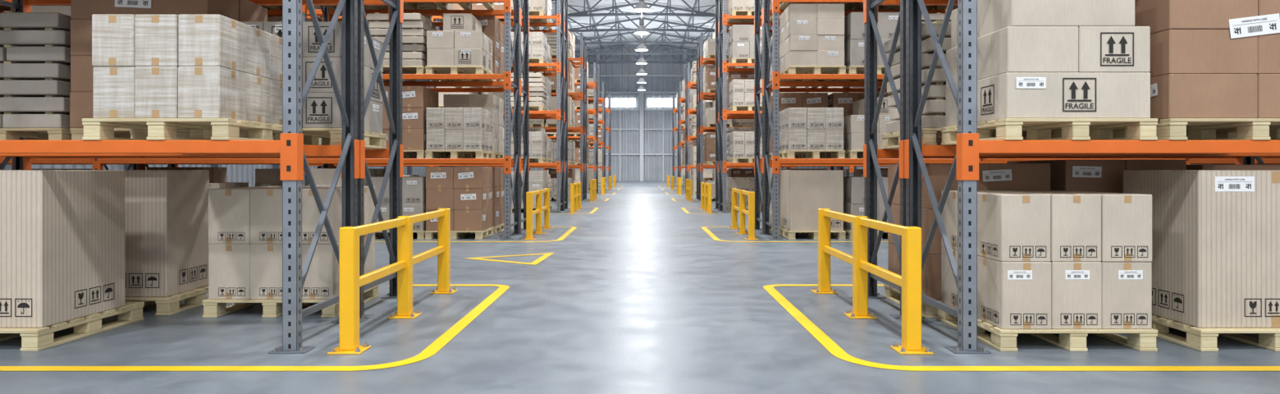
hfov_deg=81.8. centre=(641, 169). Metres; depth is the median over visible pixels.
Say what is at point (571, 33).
wooden pallet
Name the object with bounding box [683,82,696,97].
cardboard boxes
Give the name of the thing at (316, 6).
wooden pallet
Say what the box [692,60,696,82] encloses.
wooden pallet
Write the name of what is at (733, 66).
wooden pallet
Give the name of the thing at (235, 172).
wall
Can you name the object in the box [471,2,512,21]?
wooden pallet
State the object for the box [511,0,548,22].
cardboard boxes
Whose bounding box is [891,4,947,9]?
wooden pallet
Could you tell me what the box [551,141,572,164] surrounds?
cardboard boxes
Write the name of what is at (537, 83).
cardboard boxes
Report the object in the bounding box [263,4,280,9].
wooden pallet
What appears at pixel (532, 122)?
cardboard boxes
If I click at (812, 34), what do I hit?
cardboard boxes
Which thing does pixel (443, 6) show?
wooden pallet
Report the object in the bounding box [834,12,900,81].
cardboard boxes
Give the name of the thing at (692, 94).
cardboard boxes
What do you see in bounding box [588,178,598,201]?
guard rail
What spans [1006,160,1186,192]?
cardboard boxes
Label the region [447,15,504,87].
cardboard boxes
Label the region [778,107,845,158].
cardboard boxes
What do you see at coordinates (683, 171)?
cardboard boxes
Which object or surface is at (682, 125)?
cardboard boxes
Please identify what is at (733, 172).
cardboard boxes
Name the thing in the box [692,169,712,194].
cardboard box
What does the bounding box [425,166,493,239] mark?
cardboard boxes
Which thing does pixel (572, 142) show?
wooden pallet
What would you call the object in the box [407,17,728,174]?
roof truss
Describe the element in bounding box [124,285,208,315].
wooden pallet
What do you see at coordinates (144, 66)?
cardboard boxes
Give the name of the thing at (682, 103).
cardboard boxes
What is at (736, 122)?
cardboard boxes
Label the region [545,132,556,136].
wooden pallet
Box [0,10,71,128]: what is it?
stacked crates
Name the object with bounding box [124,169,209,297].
cardboard box
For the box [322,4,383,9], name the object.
wooden pallet
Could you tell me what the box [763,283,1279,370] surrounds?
floor marking
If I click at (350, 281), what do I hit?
guard rail
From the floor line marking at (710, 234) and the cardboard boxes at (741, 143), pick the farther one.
the cardboard boxes at (741, 143)
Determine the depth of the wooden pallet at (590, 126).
44.99 m
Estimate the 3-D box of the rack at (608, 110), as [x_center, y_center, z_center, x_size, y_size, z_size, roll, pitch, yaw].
[-4.160,-2.080,54.040,3.840,6.600,2.275,0,0,0]
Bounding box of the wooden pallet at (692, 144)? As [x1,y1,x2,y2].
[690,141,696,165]
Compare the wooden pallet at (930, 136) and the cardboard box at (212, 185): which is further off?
the cardboard box at (212, 185)
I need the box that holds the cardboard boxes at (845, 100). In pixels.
[827,92,884,158]
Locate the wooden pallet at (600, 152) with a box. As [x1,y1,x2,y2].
[589,150,602,166]
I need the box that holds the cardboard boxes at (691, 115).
[683,104,696,119]
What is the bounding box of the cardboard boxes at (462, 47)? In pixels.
[425,13,493,81]
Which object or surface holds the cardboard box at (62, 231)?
on the wooden pallet at (32, 339)
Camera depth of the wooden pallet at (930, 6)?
14.23 m
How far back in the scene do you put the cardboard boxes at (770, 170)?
14.11 m
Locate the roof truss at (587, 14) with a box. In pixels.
[436,0,715,19]
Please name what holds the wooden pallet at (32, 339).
on the floor
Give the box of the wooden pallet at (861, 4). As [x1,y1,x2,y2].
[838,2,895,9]
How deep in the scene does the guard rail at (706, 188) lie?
22.10 m
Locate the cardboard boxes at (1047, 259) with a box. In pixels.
[941,190,1151,329]
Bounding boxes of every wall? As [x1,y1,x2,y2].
[31,18,436,187]
[530,43,835,181]
[835,164,1270,169]
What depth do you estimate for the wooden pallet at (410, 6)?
13.81 m
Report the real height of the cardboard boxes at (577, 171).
1.244 m
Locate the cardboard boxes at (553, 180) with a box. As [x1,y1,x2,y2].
[547,178,571,201]
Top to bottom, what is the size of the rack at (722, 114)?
6.600 m
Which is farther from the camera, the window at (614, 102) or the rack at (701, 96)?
the window at (614, 102)
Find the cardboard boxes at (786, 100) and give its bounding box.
[769,92,827,159]
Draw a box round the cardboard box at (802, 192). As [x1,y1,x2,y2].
[778,169,845,239]
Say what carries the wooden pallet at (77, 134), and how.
on the rack at (352, 166)
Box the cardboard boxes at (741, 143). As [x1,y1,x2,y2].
[728,131,762,162]
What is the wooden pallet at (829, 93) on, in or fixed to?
on the rack at (722, 114)
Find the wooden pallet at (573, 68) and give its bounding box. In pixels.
[551,65,574,92]
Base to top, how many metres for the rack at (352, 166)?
6.600 m
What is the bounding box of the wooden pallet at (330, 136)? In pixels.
[247,128,387,149]
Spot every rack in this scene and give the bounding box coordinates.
[0,0,403,353]
[0,0,529,239]
[306,0,570,213]
[491,32,588,201]
[521,62,598,194]
[542,81,605,177]
[589,95,610,187]
[672,95,690,187]
[677,81,740,177]
[685,62,761,193]
[694,32,795,201]
[713,0,888,213]
[754,0,1279,239]
[863,0,1279,353]
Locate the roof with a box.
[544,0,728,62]
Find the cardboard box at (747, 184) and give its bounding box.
[726,177,761,210]
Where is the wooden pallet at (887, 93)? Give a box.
[886,86,892,97]
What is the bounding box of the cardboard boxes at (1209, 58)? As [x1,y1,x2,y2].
[1134,0,1279,119]
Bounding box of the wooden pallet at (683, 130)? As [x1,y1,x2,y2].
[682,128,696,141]
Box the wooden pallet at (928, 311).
[883,283,941,318]
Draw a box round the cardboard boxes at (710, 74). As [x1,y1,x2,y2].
[704,69,727,92]
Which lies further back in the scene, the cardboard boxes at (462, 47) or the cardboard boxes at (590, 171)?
the cardboard boxes at (590, 171)
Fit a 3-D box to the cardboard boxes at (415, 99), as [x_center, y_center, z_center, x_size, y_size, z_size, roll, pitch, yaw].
[-4.332,-0.837,13.480,1.000,1.274,1.040,0,0,0]
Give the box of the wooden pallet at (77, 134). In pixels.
[69,128,248,140]
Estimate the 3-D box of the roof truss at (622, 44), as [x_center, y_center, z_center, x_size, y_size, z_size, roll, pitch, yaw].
[0.015,-6.210,78.000,41.859,14.859,0.300,0,0,0]
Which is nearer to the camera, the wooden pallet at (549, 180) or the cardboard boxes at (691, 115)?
the wooden pallet at (549, 180)
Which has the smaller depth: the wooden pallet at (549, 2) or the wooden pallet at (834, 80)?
the wooden pallet at (834, 80)
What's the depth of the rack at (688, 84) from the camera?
37.81 m
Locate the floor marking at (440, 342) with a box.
[0,283,509,370]
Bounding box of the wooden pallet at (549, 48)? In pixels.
[532,43,552,73]
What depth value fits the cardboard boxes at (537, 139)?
20.98 m
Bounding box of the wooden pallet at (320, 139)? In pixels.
[318,137,367,149]
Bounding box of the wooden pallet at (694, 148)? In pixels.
[691,146,713,165]
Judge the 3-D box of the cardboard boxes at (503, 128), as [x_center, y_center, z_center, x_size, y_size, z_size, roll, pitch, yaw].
[-4.332,-0.692,21.480,1.000,0.984,1.040,0,0,0]
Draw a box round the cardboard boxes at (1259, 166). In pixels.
[1186,164,1279,169]
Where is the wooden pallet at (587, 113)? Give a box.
[569,113,589,136]
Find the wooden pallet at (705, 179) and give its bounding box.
[703,177,715,199]
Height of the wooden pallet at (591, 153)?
0.894 m
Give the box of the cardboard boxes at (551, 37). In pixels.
[544,31,572,61]
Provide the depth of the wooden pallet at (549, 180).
22.74 m
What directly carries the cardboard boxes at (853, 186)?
on the floor
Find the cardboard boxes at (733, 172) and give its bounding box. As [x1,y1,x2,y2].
[728,168,754,177]
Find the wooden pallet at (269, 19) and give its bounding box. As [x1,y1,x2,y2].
[267,16,311,21]
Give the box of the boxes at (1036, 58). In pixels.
[945,0,1150,127]
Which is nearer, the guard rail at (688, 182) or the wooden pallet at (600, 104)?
the guard rail at (688, 182)
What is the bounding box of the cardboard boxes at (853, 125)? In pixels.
[843,97,899,158]
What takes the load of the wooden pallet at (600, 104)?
on the rack at (608, 110)
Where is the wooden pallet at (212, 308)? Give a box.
[202,284,379,317]
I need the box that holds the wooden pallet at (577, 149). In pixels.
[575,147,587,165]
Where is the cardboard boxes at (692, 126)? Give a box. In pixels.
[690,119,696,136]
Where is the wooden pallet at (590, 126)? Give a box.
[579,124,593,141]
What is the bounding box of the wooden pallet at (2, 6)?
[0,4,44,9]
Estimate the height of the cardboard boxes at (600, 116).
0.984 m
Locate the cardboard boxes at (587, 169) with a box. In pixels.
[586,169,589,193]
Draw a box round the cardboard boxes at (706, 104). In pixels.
[703,101,715,127]
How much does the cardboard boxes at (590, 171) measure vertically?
1.214 m
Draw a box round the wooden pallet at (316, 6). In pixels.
[259,4,323,21]
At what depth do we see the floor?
5.22 m
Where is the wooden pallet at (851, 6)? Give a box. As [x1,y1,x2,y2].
[844,3,882,17]
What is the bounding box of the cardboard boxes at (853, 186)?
[843,176,887,239]
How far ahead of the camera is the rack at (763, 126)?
13.88 m
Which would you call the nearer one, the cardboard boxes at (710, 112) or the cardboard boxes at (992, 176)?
the cardboard boxes at (992, 176)
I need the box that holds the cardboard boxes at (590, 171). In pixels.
[588,169,593,189]
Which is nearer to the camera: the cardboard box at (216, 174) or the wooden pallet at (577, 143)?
the cardboard box at (216, 174)
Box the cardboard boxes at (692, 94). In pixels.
[690,93,696,109]
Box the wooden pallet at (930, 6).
[888,4,938,9]
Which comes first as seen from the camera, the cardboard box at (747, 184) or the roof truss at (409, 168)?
the cardboard box at (747, 184)
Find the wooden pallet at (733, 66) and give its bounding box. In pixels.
[731,66,754,68]
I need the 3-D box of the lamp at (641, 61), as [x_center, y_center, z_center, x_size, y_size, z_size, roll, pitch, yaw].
[0.000,-9.580,54.000,0.840,3.600,0.840,0,0,0]
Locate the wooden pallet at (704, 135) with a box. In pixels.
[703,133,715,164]
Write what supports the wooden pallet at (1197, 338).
on the floor
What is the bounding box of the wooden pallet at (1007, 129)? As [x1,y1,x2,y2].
[941,118,1157,145]
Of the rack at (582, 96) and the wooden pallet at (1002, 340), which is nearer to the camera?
the wooden pallet at (1002, 340)
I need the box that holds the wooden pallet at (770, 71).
[769,35,824,87]
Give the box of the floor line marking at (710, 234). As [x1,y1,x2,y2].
[701,226,887,242]
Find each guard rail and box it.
[327,208,457,354]
[522,187,553,239]
[567,182,583,213]
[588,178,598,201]
[599,177,606,194]
[608,175,612,189]
[612,174,617,187]
[667,174,670,187]
[670,175,674,189]
[676,177,682,194]
[684,178,693,201]
[699,182,713,213]
[728,187,758,239]
[810,208,933,354]
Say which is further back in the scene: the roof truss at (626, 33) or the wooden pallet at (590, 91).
the roof truss at (626, 33)
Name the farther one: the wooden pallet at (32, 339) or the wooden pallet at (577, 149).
the wooden pallet at (577, 149)
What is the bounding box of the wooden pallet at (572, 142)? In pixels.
[551,141,575,164]
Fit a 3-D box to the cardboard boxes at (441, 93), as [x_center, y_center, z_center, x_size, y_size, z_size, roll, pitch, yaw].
[-5.371,-2.287,21.480,1.000,1.214,1.040,0,0,0]
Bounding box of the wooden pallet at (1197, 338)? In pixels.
[1152,314,1279,351]
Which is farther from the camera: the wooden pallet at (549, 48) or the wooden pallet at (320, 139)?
the wooden pallet at (549, 48)
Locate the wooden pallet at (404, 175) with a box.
[403,174,418,176]
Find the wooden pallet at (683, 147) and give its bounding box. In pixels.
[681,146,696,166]
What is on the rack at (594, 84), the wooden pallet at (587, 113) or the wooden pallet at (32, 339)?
the wooden pallet at (587, 113)
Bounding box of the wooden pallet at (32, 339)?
[0,301,144,351]
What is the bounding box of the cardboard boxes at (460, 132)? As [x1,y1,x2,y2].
[425,107,493,158]
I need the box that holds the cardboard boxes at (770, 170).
[769,168,827,233]
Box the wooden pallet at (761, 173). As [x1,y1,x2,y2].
[759,169,762,210]
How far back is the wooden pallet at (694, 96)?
36.98 m
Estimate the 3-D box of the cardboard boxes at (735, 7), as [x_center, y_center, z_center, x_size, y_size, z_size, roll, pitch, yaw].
[3.065,-4.872,21.480,1.000,0.984,1.040,0,0,0]
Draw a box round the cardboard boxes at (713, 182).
[705,173,727,197]
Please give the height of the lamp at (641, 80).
3.600 m
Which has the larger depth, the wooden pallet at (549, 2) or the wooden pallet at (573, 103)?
the wooden pallet at (573, 103)
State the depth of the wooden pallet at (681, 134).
52.98 m
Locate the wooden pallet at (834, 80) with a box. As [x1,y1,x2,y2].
[821,79,881,87]
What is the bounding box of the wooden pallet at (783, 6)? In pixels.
[779,2,838,9]
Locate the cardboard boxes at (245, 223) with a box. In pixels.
[208,186,374,299]
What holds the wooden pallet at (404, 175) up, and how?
on the floor
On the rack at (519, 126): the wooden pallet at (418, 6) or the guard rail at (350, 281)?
the wooden pallet at (418, 6)
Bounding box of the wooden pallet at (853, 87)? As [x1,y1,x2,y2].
[844,86,881,92]
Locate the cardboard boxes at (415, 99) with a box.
[367,86,438,158]
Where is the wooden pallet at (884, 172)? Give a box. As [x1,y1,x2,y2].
[880,169,887,176]
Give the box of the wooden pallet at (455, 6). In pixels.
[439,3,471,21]
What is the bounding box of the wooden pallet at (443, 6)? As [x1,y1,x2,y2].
[433,2,494,9]
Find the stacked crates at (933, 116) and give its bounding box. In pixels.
[883,20,950,132]
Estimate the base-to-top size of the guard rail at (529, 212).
0.835 m
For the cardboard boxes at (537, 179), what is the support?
on the floor
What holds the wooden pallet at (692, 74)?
on the rack at (688, 84)
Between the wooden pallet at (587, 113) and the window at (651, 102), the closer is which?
the wooden pallet at (587, 113)
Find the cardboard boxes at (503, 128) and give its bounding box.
[502,128,504,155]
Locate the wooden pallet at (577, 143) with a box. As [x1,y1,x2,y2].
[574,141,589,165]
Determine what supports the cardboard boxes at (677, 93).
on the rack at (674, 110)
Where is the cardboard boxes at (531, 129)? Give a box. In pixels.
[521,127,552,162]
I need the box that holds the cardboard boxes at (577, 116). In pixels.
[567,110,580,136]
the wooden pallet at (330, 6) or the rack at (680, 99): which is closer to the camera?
the wooden pallet at (330, 6)
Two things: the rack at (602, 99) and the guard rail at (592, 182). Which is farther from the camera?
the rack at (602, 99)
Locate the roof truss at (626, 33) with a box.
[427,31,855,169]
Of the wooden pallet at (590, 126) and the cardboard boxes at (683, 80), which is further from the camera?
the cardboard boxes at (683, 80)
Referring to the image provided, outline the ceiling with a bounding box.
[436,0,772,51]
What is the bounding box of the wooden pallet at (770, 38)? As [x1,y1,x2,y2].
[769,27,780,42]
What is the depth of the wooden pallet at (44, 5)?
13.69 m
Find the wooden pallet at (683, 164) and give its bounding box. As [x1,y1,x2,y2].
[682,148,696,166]
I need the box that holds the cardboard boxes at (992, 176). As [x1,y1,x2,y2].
[887,163,1050,300]
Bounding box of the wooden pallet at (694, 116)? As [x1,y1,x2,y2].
[691,114,708,136]
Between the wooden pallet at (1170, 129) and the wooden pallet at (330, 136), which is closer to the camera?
the wooden pallet at (1170, 129)
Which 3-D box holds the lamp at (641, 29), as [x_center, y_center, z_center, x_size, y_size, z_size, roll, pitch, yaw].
[0.000,-9.580,42.000,0.840,3.600,0.840,0,0,0]
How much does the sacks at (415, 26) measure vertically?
1.095 m
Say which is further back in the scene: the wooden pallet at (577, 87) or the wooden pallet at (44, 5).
the wooden pallet at (577, 87)
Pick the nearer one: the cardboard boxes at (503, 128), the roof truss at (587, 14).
the cardboard boxes at (503, 128)
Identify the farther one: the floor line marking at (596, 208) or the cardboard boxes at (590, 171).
the cardboard boxes at (590, 171)
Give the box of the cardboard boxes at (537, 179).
[510,170,547,212]
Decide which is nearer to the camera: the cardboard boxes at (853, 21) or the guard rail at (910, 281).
the guard rail at (910, 281)
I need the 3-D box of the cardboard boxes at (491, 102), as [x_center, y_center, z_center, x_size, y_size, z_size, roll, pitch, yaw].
[-3.309,-0.822,14.600,1.000,1.244,1.040,0,0,0]
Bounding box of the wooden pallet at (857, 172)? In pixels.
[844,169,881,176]
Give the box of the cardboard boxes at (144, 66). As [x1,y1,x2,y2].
[91,13,282,124]
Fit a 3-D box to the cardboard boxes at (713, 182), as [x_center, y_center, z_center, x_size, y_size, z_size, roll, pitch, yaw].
[3.066,0.683,29.480,1.000,1.074,1.040,0,0,0]
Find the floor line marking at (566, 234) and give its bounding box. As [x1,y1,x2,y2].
[374,226,576,242]
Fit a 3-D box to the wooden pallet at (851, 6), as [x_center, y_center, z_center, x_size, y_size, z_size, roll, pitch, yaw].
[4.151,-3.652,14.600,1.000,1.244,1.040,0,0,0]
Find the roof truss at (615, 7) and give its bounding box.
[384,2,779,168]
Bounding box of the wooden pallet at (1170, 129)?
[1112,118,1279,140]
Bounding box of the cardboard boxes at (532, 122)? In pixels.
[529,118,545,127]
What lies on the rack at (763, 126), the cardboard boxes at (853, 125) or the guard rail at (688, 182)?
the cardboard boxes at (853, 125)
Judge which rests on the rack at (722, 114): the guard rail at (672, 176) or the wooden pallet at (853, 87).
the wooden pallet at (853, 87)
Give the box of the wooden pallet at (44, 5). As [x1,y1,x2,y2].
[44,4,70,5]
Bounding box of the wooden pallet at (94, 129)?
[82,118,282,140]
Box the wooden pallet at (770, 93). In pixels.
[769,86,804,96]
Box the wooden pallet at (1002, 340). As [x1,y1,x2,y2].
[937,302,1157,351]
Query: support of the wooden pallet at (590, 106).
on the rack at (602, 99)
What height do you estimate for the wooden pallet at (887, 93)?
1.274 m
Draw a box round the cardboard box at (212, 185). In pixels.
[209,182,248,188]
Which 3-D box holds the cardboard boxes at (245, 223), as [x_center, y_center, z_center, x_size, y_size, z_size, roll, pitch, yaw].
[-3.079,0.616,6.609,1.045,0.920,0.985,0,0,0]
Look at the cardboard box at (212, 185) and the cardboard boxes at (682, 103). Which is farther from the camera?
the cardboard boxes at (682, 103)
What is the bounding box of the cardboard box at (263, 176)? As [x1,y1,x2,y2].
[255,168,309,186]
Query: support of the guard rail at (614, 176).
on the floor
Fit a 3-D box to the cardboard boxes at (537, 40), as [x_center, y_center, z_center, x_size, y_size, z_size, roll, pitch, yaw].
[-3.295,-3.477,21.480,1.000,0.894,1.040,0,0,0]
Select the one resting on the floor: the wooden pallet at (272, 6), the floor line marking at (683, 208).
the floor line marking at (683, 208)
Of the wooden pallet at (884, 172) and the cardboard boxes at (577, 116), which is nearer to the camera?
the wooden pallet at (884, 172)
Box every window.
[605,97,636,107]
[646,97,676,107]
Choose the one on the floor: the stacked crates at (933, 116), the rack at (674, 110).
the rack at (674, 110)
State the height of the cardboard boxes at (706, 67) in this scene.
1.244 m
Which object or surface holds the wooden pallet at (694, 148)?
on the rack at (688, 84)
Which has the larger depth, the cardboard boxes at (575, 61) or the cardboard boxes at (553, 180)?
the cardboard boxes at (575, 61)
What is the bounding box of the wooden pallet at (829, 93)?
[804,86,842,95]
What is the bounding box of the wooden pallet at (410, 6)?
[379,2,438,9]
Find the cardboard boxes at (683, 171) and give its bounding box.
[676,169,690,185]
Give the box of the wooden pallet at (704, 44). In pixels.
[703,40,715,65]
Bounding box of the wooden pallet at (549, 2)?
[521,0,552,29]
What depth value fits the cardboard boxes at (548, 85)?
22.48 m
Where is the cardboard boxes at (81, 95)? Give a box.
[69,0,267,127]
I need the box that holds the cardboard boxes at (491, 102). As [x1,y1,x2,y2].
[443,94,504,158]
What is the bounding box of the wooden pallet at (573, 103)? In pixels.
[551,101,575,127]
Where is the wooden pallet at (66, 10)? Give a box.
[31,5,70,15]
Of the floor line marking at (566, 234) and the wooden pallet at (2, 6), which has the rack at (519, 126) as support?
the wooden pallet at (2, 6)
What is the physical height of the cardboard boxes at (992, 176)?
1.130 m
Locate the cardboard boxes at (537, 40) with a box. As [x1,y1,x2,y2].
[510,32,548,68]
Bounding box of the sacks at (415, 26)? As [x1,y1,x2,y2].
[366,12,438,81]
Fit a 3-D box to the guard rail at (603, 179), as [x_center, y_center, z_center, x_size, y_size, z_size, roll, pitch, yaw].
[-1.970,0.802,38.170,0.220,0.835,2.580,0,0,0]
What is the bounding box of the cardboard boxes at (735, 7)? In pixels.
[727,0,761,22]
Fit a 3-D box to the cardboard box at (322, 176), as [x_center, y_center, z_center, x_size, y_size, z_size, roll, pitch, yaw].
[-5.373,0.598,13.480,1.000,1.244,1.040,0,0,0]
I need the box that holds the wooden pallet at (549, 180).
[521,174,552,210]
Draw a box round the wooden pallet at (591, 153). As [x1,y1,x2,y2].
[589,151,593,164]
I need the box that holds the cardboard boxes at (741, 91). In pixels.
[728,79,762,110]
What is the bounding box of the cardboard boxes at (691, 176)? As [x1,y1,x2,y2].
[683,174,692,189]
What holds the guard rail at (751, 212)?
on the floor
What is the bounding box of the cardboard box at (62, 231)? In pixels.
[0,169,124,328]
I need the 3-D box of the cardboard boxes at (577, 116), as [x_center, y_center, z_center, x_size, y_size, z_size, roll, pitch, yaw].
[-3.315,-2.317,37.480,1.000,1.274,1.040,0,0,0]
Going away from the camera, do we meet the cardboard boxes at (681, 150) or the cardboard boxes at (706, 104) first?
the cardboard boxes at (706, 104)
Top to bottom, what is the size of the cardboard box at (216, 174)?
1.274 m
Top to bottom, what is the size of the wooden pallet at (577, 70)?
0.894 m
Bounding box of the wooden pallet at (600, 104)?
[598,102,602,109]
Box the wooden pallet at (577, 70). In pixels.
[574,64,580,82]
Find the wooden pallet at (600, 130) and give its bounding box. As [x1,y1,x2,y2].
[589,128,602,146]
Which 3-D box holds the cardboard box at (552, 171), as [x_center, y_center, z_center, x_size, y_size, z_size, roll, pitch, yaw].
[-3.298,0.583,30.600,1.000,1.274,1.040,0,0,0]
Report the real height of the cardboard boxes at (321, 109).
0.880 m
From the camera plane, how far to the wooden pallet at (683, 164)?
44.99 m
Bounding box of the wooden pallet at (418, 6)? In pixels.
[403,3,452,21]
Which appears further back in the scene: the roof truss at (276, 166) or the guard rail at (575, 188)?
the roof truss at (276, 166)
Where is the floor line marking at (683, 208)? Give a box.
[681,207,690,213]
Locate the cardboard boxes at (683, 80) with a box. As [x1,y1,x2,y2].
[682,79,690,97]
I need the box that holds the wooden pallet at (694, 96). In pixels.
[691,94,713,109]
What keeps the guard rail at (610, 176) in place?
on the floor
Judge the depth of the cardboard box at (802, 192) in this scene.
13.00 m
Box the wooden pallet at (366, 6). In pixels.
[364,4,385,16]
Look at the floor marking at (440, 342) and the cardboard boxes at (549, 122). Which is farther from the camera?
the cardboard boxes at (549, 122)
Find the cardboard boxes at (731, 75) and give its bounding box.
[726,71,754,110]
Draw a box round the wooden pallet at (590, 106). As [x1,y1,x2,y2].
[588,104,593,119]
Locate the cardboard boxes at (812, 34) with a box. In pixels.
[779,3,845,81]
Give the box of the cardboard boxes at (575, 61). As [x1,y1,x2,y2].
[575,60,588,82]
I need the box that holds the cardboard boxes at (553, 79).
[544,60,572,92]
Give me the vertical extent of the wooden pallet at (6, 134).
0.144 m
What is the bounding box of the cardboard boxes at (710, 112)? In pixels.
[704,100,732,127]
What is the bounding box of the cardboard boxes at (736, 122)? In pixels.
[731,118,754,127]
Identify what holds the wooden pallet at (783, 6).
on the rack at (763, 126)
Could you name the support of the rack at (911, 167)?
on the floor
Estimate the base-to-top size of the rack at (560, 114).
6.600 m
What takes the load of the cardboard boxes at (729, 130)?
on the rack at (722, 114)
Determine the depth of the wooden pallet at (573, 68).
30.60 m
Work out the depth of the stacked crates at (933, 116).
6.14 m
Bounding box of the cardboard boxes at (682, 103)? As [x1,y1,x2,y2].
[676,91,690,109]
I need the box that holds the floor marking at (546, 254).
[466,252,553,265]
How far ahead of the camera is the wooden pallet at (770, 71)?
14.69 m
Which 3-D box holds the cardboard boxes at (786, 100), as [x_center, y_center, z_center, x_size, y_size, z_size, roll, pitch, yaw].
[3.071,-0.837,14.600,1.000,1.274,1.040,0,0,0]
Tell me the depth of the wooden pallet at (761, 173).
22.82 m
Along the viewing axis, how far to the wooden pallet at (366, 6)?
14.29 m
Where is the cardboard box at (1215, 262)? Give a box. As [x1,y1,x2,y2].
[1123,169,1279,328]
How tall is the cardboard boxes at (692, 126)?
0.894 m
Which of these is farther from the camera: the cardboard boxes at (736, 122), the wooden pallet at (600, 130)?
the wooden pallet at (600, 130)
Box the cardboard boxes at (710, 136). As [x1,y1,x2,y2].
[705,132,728,164]
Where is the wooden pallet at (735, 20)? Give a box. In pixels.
[726,0,754,29]
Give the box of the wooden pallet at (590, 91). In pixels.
[586,77,593,97]
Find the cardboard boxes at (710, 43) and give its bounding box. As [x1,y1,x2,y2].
[704,31,728,61]
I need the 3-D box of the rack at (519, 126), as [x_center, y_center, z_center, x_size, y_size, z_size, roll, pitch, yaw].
[-7.760,-2.080,14.040,11.040,6.600,2.275,0,0,0]
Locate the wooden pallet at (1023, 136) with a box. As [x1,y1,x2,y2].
[1021,130,1113,140]
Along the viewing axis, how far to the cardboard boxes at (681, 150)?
53.36 m
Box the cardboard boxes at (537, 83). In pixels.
[510,72,547,110]
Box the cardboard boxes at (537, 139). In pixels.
[510,131,547,162]
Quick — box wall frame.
[511,50,772,181]
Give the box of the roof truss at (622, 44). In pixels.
[575,43,838,169]
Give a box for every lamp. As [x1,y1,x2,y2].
[632,0,649,12]
[634,18,649,34]
[635,37,647,50]
[635,52,647,63]
[636,64,646,74]
[637,74,645,83]
[637,83,645,90]
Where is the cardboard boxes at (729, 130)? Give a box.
[726,126,754,162]
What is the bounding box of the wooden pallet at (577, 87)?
[571,84,580,109]
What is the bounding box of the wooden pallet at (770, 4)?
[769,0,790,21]
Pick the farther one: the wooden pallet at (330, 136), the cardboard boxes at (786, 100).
the cardboard boxes at (786, 100)
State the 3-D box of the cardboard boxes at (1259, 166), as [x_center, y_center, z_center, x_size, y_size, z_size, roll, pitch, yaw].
[5.121,0.516,6.586,1.000,1.120,1.008,0,0,0]
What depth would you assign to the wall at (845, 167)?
63.26 m
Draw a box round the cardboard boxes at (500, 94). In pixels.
[480,72,512,110]
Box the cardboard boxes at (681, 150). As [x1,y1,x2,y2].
[676,150,681,167]
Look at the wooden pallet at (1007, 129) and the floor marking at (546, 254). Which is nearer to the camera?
the wooden pallet at (1007, 129)
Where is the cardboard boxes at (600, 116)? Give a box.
[589,114,602,127]
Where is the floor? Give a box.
[0,181,1279,393]
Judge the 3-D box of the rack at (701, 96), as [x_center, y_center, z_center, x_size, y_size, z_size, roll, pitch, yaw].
[4.160,-2.080,30.040,3.840,6.600,2.275,0,0,0]
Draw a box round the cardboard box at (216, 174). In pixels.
[146,167,226,182]
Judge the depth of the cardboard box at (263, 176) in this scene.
14.10 m
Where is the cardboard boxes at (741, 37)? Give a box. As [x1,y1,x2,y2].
[727,24,762,68]
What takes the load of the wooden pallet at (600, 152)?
on the rack at (608, 110)
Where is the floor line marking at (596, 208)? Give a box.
[589,207,598,213]
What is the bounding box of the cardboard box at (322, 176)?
[308,168,383,186]
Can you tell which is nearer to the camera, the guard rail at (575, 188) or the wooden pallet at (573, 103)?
the guard rail at (575, 188)
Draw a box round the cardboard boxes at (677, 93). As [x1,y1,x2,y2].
[676,93,682,109]
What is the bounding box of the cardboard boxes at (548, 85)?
[521,77,551,110]
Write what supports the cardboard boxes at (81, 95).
on the wooden pallet at (77, 134)
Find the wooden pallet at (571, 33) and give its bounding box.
[570,32,575,65]
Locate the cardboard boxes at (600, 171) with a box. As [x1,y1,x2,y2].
[598,169,602,187]
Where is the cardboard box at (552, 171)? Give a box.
[548,168,575,199]
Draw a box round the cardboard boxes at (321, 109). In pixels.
[239,21,383,133]
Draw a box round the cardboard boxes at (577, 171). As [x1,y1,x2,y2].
[575,169,587,193]
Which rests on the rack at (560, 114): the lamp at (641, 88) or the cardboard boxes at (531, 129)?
the cardboard boxes at (531, 129)
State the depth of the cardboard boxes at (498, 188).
14.43 m
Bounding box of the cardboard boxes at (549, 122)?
[544,96,572,127]
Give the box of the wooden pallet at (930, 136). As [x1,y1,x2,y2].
[882,128,1027,149]
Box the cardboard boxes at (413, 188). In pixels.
[370,176,426,239]
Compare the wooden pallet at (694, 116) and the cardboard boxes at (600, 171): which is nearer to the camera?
the wooden pallet at (694, 116)
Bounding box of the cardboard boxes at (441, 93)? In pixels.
[436,80,476,107]
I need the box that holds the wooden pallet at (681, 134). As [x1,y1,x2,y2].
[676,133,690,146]
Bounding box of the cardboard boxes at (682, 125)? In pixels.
[676,114,690,127]
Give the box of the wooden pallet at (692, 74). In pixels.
[690,67,693,82]
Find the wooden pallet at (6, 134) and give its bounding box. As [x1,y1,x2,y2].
[0,128,71,140]
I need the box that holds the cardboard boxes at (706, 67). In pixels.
[703,64,727,92]
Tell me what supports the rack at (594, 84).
on the floor
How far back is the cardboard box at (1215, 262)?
5.02 m
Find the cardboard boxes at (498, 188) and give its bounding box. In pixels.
[470,167,504,233]
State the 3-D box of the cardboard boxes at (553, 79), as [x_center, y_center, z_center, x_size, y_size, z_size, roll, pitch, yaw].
[-3.307,-3.667,29.480,1.000,1.274,1.040,0,0,0]

